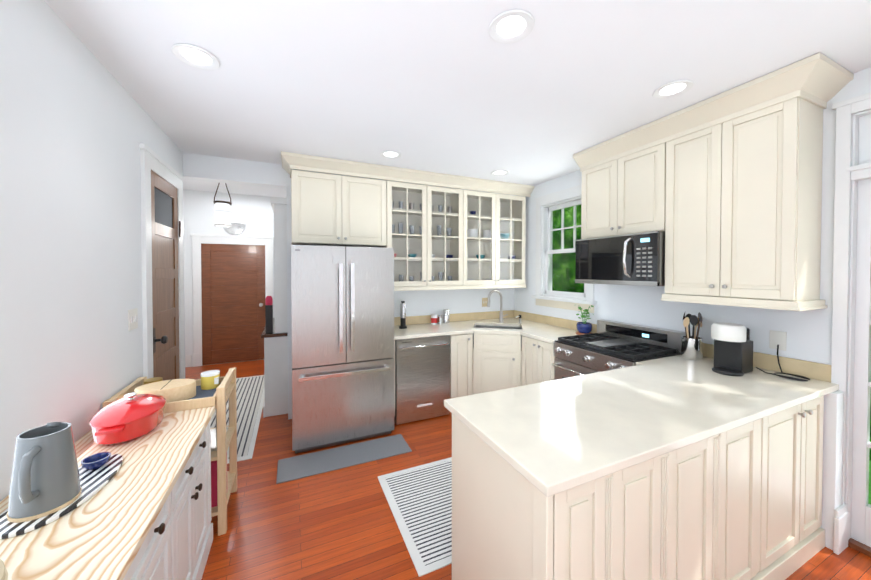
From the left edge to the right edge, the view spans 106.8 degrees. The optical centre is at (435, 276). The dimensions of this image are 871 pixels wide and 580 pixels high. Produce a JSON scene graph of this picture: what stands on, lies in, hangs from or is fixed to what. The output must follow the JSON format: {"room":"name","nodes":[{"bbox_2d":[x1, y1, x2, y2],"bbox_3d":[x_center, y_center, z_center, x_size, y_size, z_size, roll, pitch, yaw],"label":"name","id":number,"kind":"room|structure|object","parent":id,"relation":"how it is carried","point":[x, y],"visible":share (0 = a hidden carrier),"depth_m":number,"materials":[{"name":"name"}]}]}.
{"room":"kitchen","nodes":[
{"label":"kitchen","id":0,"kind":"room"},
{"bbox_2d":[0,0,184,500],"bbox_3d":[-1.317,0.220,0.524,0.140,2.680,5.450,0,1,-24],"label":"wall","id":1,"kind":"structure","parent":0,"point":[78,124],"depth_m":1.43,"materials":[{"name":"paint"}]},
{"bbox_2d":[128,308,137,330],"bbox_3d":[-1.914,0.271,2.049,0.011,0.130,0.120,0,1,-24],"label":"switch plate","id":2,"kind":"object","parent":1,"relation":"attached to","point":[132,319],"visible":1,"depth_m":2.04,"materials":[{"name":"white plastic"}]},
{"bbox_2d":[139,143,184,380],"bbox_3d":[-2.106,0.316,2.577,0.090,2.425,0.850,0,1,-24],"label":"door frame","id":3,"kind":"structure","parent":1,"relation":"attached to","point":[162,264],"depth_m":2.48,"materials":[{"name":"white wood"}]},
{"bbox_2d":[185,355,190,366],"bbox_3d":[-0.490,1.430,2.494,4.660,0.200,8.040,0,1,-24],"label":"baseboard","id":4,"kind":"structure","parent":1,"relation":"attached to","point":[187,360],"depth_m":5.29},
{"bbox_2d":[183,189,273,366],"bbox_3d":[-3.361,0.031,5.671,2.300,2.900,0.140,0,1,-24],"label":"wall","id":5,"kind":"structure","parent":0,"point":[255,213],"depth_m":5.38,"materials":[{"name":"paint"}]},
{"bbox_2d":[190,233,273,366],"bbox_3d":[-3.433,0.389,5.519,1.220,2.190,0.088,0,1,-24],"label":"door frame","id":6,"kind":"structure","parent":5,"relation":"attached to","point":[232,282],"depth_m":5.52,"materials":[{"name":"white wood"}]},
{"bbox_2d":[223,215,244,234],"bbox_3d":[-3.448,-0.877,5.532,0.330,0.330,0.016,0,1,-24],"label":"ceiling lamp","id":7,"kind":"object","parent":5,"relation":"attached to","point":[237,227],"visible":0.79,"depth_m":5.54,"materials":[{"name":"white glass"}]},
{"bbox_2d":[183,179,286,197],"bbox_3d":[-2.803,-1.449,4.397,2.300,0.100,2.880,0,1,-24],"label":"ceiling","id":8,"kind":"structure","parent":0,"point":[232,188],"depth_m":5.19,"materials":[{"name":"paint"}]},
{"bbox_2d":[213,183,231,226],"bbox_3d":[-2.633,-1.007,3.998,0.192,0.772,0.188,0,1,-24],"label":"pendant lamp","id":9,"kind":"object","parent":8,"relation":"hanging from","point":[222,213],"visible":0.9,"depth_m":3.94,"materials":[{"name":"white glass"}]},
{"bbox_2d":[183,153,513,419],"bbox_3d":[-0.640,0.059,3.878,4.110,2.900,0.130,0,1,-24],"label":"wall","id":10,"kind":"structure","parent":0,"point":[199,167],"depth_m":3.41,"materials":[{"name":"paint"}]},
{"bbox_2d":[289,155,388,247],"bbox_3d":[-1.021,-0.746,3.443,0.939,0.832,0.327,0,1,-24],"label":"upper cabinet","id":11,"kind":"object","parent":10,"relation":"attached to","point":[330,209],"depth_m":3.28,"materials":[{"name":"beige wood"}]},
{"bbox_2d":[394,317,533,339],"bbox_3d":[0.399,0.608,3.755,1.992,0.034,0.952,0,1,-24],"label":"countertop","id":12,"kind":"structure","parent":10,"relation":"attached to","point":[456,327],"depth_m":3.61,"materials":[{"name":"stone"}]},
{"bbox_2d":[399,301,406,328],"bbox_3d":[-0.369,0.436,3.682,0.090,0.310,0.089,0,1,-24],"label":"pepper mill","id":13,"kind":"object","parent":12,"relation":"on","point":[402,315],"visible":1,"depth_m":3.65,"materials":[{"name":"silver metal"}]},
{"bbox_2d":[431,309,449,324],"bbox_3d":[0.062,0.498,4.014,0.257,0.176,0.084,0,1,-30],"label":"canisters","id":14,"kind":"object","parent":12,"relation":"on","point":[444,317],"visible":1,"depth_m":3.99,"materials":[{"name":"silver metal"}]},
{"bbox_2d":[487,290,521,322],"bbox_3d":[0.856,0.376,4.041,0.409,0.418,0.202,0,1,-24],"label":"faucet","id":15,"kind":"object","parent":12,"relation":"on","point":[501,316],"visible":1,"depth_m":4.09,"materials":[{"name":"silver metal"}]},
{"bbox_2d":[482,298,487,306],"bbox_3d":[0.672,0.351,4.390,0.090,0.120,0.011,0,1,-24],"label":"outlet","id":16,"kind":"object","parent":10,"relation":"attached to","point":[484,302],"visible":0.94,"depth_m":4.39,"materials":[{"name":"beige plastic"}]},
{"bbox_2d":[44,0,870,185],"bbox_3d":[0.496,-1.183,1.311,4.110,0.100,5.450,0,1,-24],"label":"ceiling","id":17,"kind":"structure","parent":0,"point":[452,87],"depth_m":1.76,"materials":[{"name":"paint"}]},
{"bbox_2d":[171,43,219,69],"bbox_3d":[-1.236,-1.133,1.673,0.203,0.010,0.203,-1,1,-30],"label":"recessed light","id":18,"kind":"object","parent":17,"relation":"in","point":[192,55],"depth_m":1.67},
{"bbox_2d":[380,150,401,158],"bbox_3d":[-0.423,-1.154,3.065,0.203,0.010,0.203,-1,1,-30],"label":"recessed light","id":19,"kind":"object","parent":17,"relation":"in","point":[389,154],"depth_m":3.07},
{"bbox_2d":[491,170,508,175],"bbox_3d":[0.726,-1.163,3.631,0.203,0.010,0.203,-1,1,-30],"label":"recessed light","id":20,"kind":"object","parent":17,"relation":"in","point":[498,172],"depth_m":3.63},
{"bbox_2d":[488,9,534,43],"bbox_3d":[0.344,-1.130,1.469,0.203,0.010,0.203,0,1,27],"label":"recessed light","id":21,"kind":"object","parent":17,"relation":"in","point":[511,26],"depth_m":1.46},
{"bbox_2d":[652,80,693,98],"bbox_3d":[1.445,-1.138,1.970,0.203,0.010,0.203,-1,1,-30],"label":"recessed light","id":22,"kind":"object","parent":17,"relation":"in","point":[675,88],"depth_m":1.97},
{"bbox_2d":[185,360,870,579],"bbox_3d":[-0.479,1.560,2.495,4.960,0.060,8.330,0,1,-24],"label":"floor","id":23,"kind":"structure","parent":0,"point":[339,524],"depth_m":2.02,"materials":[{"name":"brown wood"}]},
{"bbox_2d":[0,406,214,579],"bbox_3d":[-1.134,1.163,0.930,0.506,0.780,1.915,0,1,-24],"label":"sideboard","id":24,"kind":"object","parent":23,"relation":"on","point":[144,513],"visible":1,"depth_m":1.17,"materials":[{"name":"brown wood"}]},
{"bbox_2d":[0,559,8,579],"bbox_3d":[-1.110,0.697,0.607,0.372,0.160,0.372,0,1,-24],"label":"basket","id":25,"kind":"object","parent":24,"relation":"on","point":[4,574],"visible":1,"depth_m":0.75,"materials":[{"name":"beige wicker"}]},
{"bbox_2d":[0,454,122,538],"bbox_3d":[-1.319,0.762,1.155,0.228,0.014,0.421,0,1,-24],"label":"table runner","id":26,"kind":"object","parent":24,"relation":"on","point":[93,482],"visible":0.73,"depth_m":1.11,"materials":[{"name":"fabric"}]},
{"bbox_2d":[6,422,81,522],"bbox_3d":[-1.280,0.627,1.049,0.160,0.257,0.216,0,1,-24],"label":"pitcher","id":27,"kind":"object","parent":26,"relation":"on","point":[45,478],"visible":1,"depth_m":1.03,"materials":[{"name":"grey ceramic"}]},
{"bbox_2d":[81,452,110,469],"bbox_3d":[-1.345,0.735,1.281,0.084,0.034,0.084,0,1,-24],"label":"bowl","id":28,"kind":"object","parent":26,"relation":"on","point":[95,461],"visible":1,"depth_m":1.28,"materials":[{"name":"ceramic"}]},
{"bbox_2d":[89,393,165,445],"bbox_3d":[-1.502,0.670,1.593,0.259,0.184,0.430,0,1,-24],"label":"casserole dish","id":29,"kind":"object","parent":24,"relation":"on","point":[129,417],"visible":1,"depth_m":1.50,"materials":[{"name":"red ceramic"}]},
{"bbox_2d":[102,367,236,535],"bbox_3d":[-1.591,1.097,2.017,0.545,0.880,0.445,0,1,-24],"label":"cart","id":30,"kind":"object","parent":23,"relation":"on","point":[226,479],"visible":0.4,"depth_m":1.93,"materials":[{"name":"brown wood"}]},
{"bbox_2d":[164,377,223,412],"bbox_3d":[-1.578,0.729,1.982,0.453,0.055,0.410,0,1,-24],"label":"tray","id":31,"kind":"object","parent":30,"relation":"on","point":[203,398],"visible":0.17,"depth_m":1.86,"materials":[{"name":"brown wood"}]},
{"bbox_2d":[143,377,162,384],"bbox_3d":[-1.783,0.694,2.043,0.092,0.090,0.092,0,1,-24],"label":"jar","id":32,"kind":"object","parent":31,"relation":"on","point":[151,380],"visible":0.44,"depth_m":2.02,"materials":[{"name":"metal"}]},
{"bbox_2d":[134,379,195,402],"bbox_3d":[-1.619,0.694,1.946,0.290,0.092,0.200,0,1,-24],"label":"box","id":33,"kind":"object","parent":31,"relation":"on","point":[173,390],"visible":0.85,"depth_m":1.91,"materials":[{"name":"wood"}]},
{"bbox_2d":[200,370,219,389],"bbox_3d":[-1.496,0.686,2.149,0.106,0.102,0.106,0,1,-24],"label":"candle","id":34,"kind":"object","parent":31,"relation":"on","point":[210,379],"visible":0.96,"depth_m":2.11,"materials":[{"name":"yellow wax"}]},
{"bbox_2d":[211,409,227,506],"bbox_3d":[-1.582,1.097,2.010,0.495,0.594,0.305,0,1,-24],"label":"books","id":35,"kind":"object","parent":30,"relation":"in","point":[213,470],"visible":0.02,"depth_m":1.96,"materials":[{"name":"red paper"}]},
{"bbox_2d":[210,375,264,463],"bbox_3d":[-2.297,1.508,3.687,0.590,0.008,2.410,0,1,-24],"label":"runner rug","id":36,"kind":"object","parent":23,"relation":"on","point":[250,393],"visible":0.29,"depth_m":3.55,"materials":[{"name":"white fabric"}]},
{"bbox_2d":[261,197,287,417],"bbox_3d":[-1.886,0.319,4.165,0.545,2.370,1.380,0,1,-24],"label":"column","id":37,"kind":"structure","parent":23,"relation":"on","point":[276,369],"depth_m":3.52,"materials":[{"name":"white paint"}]},
{"bbox_2d":[265,296,272,332],"bbox_3d":[-1.830,0.415,3.556,0.070,0.403,0.100,0,1,-24],"label":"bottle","id":38,"kind":"object","parent":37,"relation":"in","point":[269,314],"visible":0.98,"depth_m":3.52,"materials":[{"name":"black plastic"}]},
{"bbox_2d":[291,245,393,453],"bbox_3d":[-0.942,0.624,3.212,0.890,1.790,0.818,0,1,-24],"label":"fridge","id":39,"kind":"object","parent":23,"relation":"on","point":[342,303],"visible":1,"depth_m":2.86,"materials":[{"name":"silver metal"}]},
{"bbox_2d":[276,434,411,483],"bbox_3d":[-0.752,1.520,2.739,1.060,0.012,0.320,0,1,-24],"label":"mat","id":40,"kind":"object","parent":23,"relation":"on","point":[308,465],"visible":0.96,"depth_m":2.70,"materials":[{"name":"grey fabric"}]},
{"bbox_2d":[378,457,451,576],"bbox_3d":[0.422,1.528,2.365,1.500,0.008,0.880,0,1,-24],"label":"striped rug","id":41,"kind":"object","parent":23,"relation":"on","point":[419,499],"visible":0.36,"depth_m":2.12,"materials":[{"name":"white fabric"}]},
{"bbox_2d":[437,322,472,398],"bbox_3d":[0.171,1.067,3.844,0.290,0.885,0.617,0,1,-24],"label":"base cabinet","id":42,"kind":"object","parent":23,"relation":"on","point":[461,345],"depth_m":3.56,"materials":[{"name":"beige wood"}]},
{"bbox_2d":[394,335,449,424],"bbox_3d":[-0.229,1.064,3.629,0.605,0.867,0.668,0,1,-24],"label":"dishwasher","id":43,"kind":"object","parent":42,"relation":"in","point":[422,378],"visible":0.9,"depth_m":3.36,"materials":[{"name":"silver metal"}]},
{"bbox_2d":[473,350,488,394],"bbox_3d":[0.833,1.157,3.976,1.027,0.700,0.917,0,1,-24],"label":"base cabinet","id":44,"kind":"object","parent":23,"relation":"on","point":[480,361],"depth_m":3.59,"materials":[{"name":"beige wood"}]},
{"bbox_2d":[473,333,524,391],"bbox_3d":[0.698,1.071,3.547,0.429,0.885,0.385,0,1,-24],"label":"base cabinet","id":45,"kind":"object","parent":23,"relation":"on","point":[506,353],"depth_m":3.53,"materials":[{"name":"beige wood"}]},
{"bbox_2d":[473,325,521,346],"bbox_3d":[0.742,0.707,3.864,0.556,0.164,0.376,0,1,12],"label":"sink","id":46,"kind":"object","parent":45,"relation":"in","point":[500,327],"visible":0.29,"depth_m":4.03,"materials":[{"name":"silver metal"}]},
{"bbox_2d":[449,411,628,579],"bbox_3d":[0.373,1.104,1.389,0.340,0.885,0.672,0,1,-24],"label":"base cabinet","id":47,"kind":"object","parent":23,"relation":"on","point":[504,527],"depth_m":1.15,"materials":[{"name":"beige wood"}]},
{"bbox_2d":[444,355,838,496],"bbox_3d":[1.177,0.638,1.773,2.187,0.034,0.777,0,1,-24],"label":"countertop","id":48,"kind":"structure","parent":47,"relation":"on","point":[549,438],"depth_m":1.48,"materials":[{"name":"stone"}]},
{"bbox_2d":[681,312,702,359],"bbox_3d":[1.915,0.437,2.412,0.130,0.346,0.130,0,1,-24],"label":"utensil crock","id":49,"kind":"object","parent":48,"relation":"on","point":[692,347],"visible":1,"depth_m":2.37,"materials":[{"name":"silver metal"}]},
{"bbox_2d":[711,322,752,375],"bbox_3d":[1.951,0.460,2.115,0.357,0.310,0.182,0,1,-24],"label":"coffee machine","id":50,"kind":"object","parent":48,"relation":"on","point":[733,349],"visible":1,"depth_m":2.06,"materials":[{"name":"black plastic"}]},
{"bbox_2d":[756,345,809,380],"bbox_3d":[2.173,0.529,2.010,0.158,0.172,0.220,0,1,-24],"label":"power cord","id":51,"kind":"object","parent":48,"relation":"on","point":[782,376],"visible":1,"depth_m":2.00,"materials":[{"name":"black rubber"}]},
{"bbox_2d":[525,336,554,384],"bbox_3d":[1.314,1.073,3.401,0.617,0.885,0.522,0,1,-24],"label":"base cabinet","id":52,"kind":"object","parent":23,"relation":"on","point":[539,358],"depth_m":3.26,"materials":[{"name":"beige wood"}]},
{"bbox_2d":[552,319,685,379],"bbox_3d":[1.526,0.983,2.783,0.712,1.085,0.766,0,1,-24],"label":"range","id":53,"kind":"object","parent":23,"relation":"on","point":[610,345],"visible":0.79,"depth_m":2.73,"materials":[{"name":"silver metal"}]},
{"bbox_2d":[629,450,676,579],"bbox_3d":[0.592,1.103,1.476,0.400,0.885,0.652,0,1,-24],"label":"base cabinet","id":54,"kind":"object","parent":23,"relation":"on","point":[652,482],"depth_m":1.23,"materials":[{"name":"beige wood"}]},
{"bbox_2d":[673,431,728,579],"bbox_3d":[0.918,1.100,1.621,0.405,0.885,0.652,0,1,-24],"label":"base cabinet","id":55,"kind":"object","parent":23,"relation":"on","point":[699,552],"depth_m":1.36,"materials":[{"name":"beige wood"}]},
{"bbox_2d":[725,416,768,579],"bbox_3d":[1.249,1.098,1.769,0.420,0.885,0.652,0,1,-24],"label":"base cabinet","id":56,"kind":"object","parent":23,"relation":"on","point":[743,502],"depth_m":1.51,"materials":[{"name":"beige wood"}]},
{"bbox_2d":[765,403,804,579],"bbox_3d":[1.585,1.096,1.919,0.495,0.885,0.651,0,1,-24],"label":"base cabinet","id":57,"kind":"object","parent":23,"relation":"on","point":[786,427],"depth_m":1.67,"materials":[{"name":"beige wood"}]},
{"bbox_2d":[805,396,824,562],"bbox_3d":[1.923,1.094,2.070,0.345,0.885,0.651,0,1,-24],"label":"base cabinet","id":58,"kind":"object","parent":23,"relation":"on","point":[814,409],"depth_m":1.80,"materials":[{"name":"beige wood"}]},
{"bbox_2d":[514,67,870,496],"bbox_3d":[2.300,0.195,2.136,0.160,2.680,5.450,0,1,-24],"label":"wall","id":59,"kind":"structure","parent":0,"point":[809,335],"depth_m":2.25,"materials":[{"name":"paint"}]},
{"bbox_2d":[506,322,577,343],"bbox_3d":[1.246,0.611,3.509,0.645,0.034,0.787,0,1,-24],"label":"countertop","id":60,"kind":"structure","parent":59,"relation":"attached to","point":[548,333],"depth_m":3.49,"materials":[{"name":"stone"}]},
{"bbox_2d":[574,305,593,334],"bbox_3d":[1.531,0.443,3.323,0.177,0.306,0.196,0,1,-24],"label":"plant pot","id":61,"kind":"object","parent":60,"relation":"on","point":[584,327],"visible":0.98,"depth_m":3.29,"materials":[{"name":"ceramic"}]},
{"bbox_2d":[531,184,596,312],"bbox_3d":[1.522,-0.312,3.780,0.215,1.375,0.930,0,1,-24],"label":"window","id":62,"kind":"structure","parent":59,"relation":"in","point":[546,295],"depth_m":3.93,"materials":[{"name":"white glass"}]},
{"bbox_2d":[580,140,664,238],"bbox_3d":[1.711,-0.688,2.838,0.327,0.675,0.771,0,1,-24],"label":"upper cabinet","id":63,"kind":"object","parent":59,"relation":"attached to","point":[622,194],"depth_m":2.71,"materials":[{"name":"beige wood"}]},
{"bbox_2d":[575,231,664,285],"bbox_3d":[1.647,-0.138,2.820,0.465,0.412,0.762,0,1,-24],"label":"microwave","id":64,"kind":"object","parent":63,"relation":"attached to","point":[637,259],"visible":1,"depth_m":2.65,"materials":[{"name":"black metal"}]},
{"bbox_2d":[662,88,828,303],"bbox_3d":[1.996,-0.440,2.201,0.327,1.150,0.752,0,1,-24],"label":"upper cabinet","id":65,"kind":"object","parent":59,"relation":"attached to","point":[723,190],"depth_m":1.98,"materials":[{"name":"beige wood"}]},
{"bbox_2d":[769,330,786,350],"bbox_3d":[2.225,0.416,2.101,0.006,0.120,0.080,0,1,-24],"label":"electrical outlet plate","id":66,"kind":"object","parent":59,"relation":"attached to","point":[776,338],"visible":0.92,"depth_m":2.10,"materials":[{"name":"white plastic"}]},
{"bbox_2d":[821,390,848,554],"bbox_3d":[2.269,1.098,1.849,0.139,0.884,0.095,0,1,-24],"label":"trim","id":67,"kind":"structure","parent":59,"relation":"attached to","point":[835,519],"depth_m":1.82,"materials":[{"name":"paint"}]},
{"bbox_2d":[831,92,870,556],"bbox_3d":[2.732,0.283,1.131,0.190,2.535,1.740,0,1,-24],"label":"door frame","id":68,"kind":"structure","parent":59,"relation":"attached to","point":[851,359],"depth_m":1.83,"materials":[{"name":"white wood"}]},
{"label":"outside","id":69,"kind":"structure","parent":0,"visible":0},
{"bbox_2d":[552,205,870,460],"bbox_3d":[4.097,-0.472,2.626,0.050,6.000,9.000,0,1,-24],"label":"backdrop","id":70,"kind":"structure","parent":69,"point":[559,274],"depth_m":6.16,"materials":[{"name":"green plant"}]},
{"bbox_2d":[868,460,870,504],"bbox_3d":[3.279,1.733,2.295,1.740,0.100,9.000,0,1,-24],"label":"ground","id":71,"kind":"structure","parent":69,"point":[869,499],"depth_m":2.61,"materials":[{"name":"green plant"}]}
]}

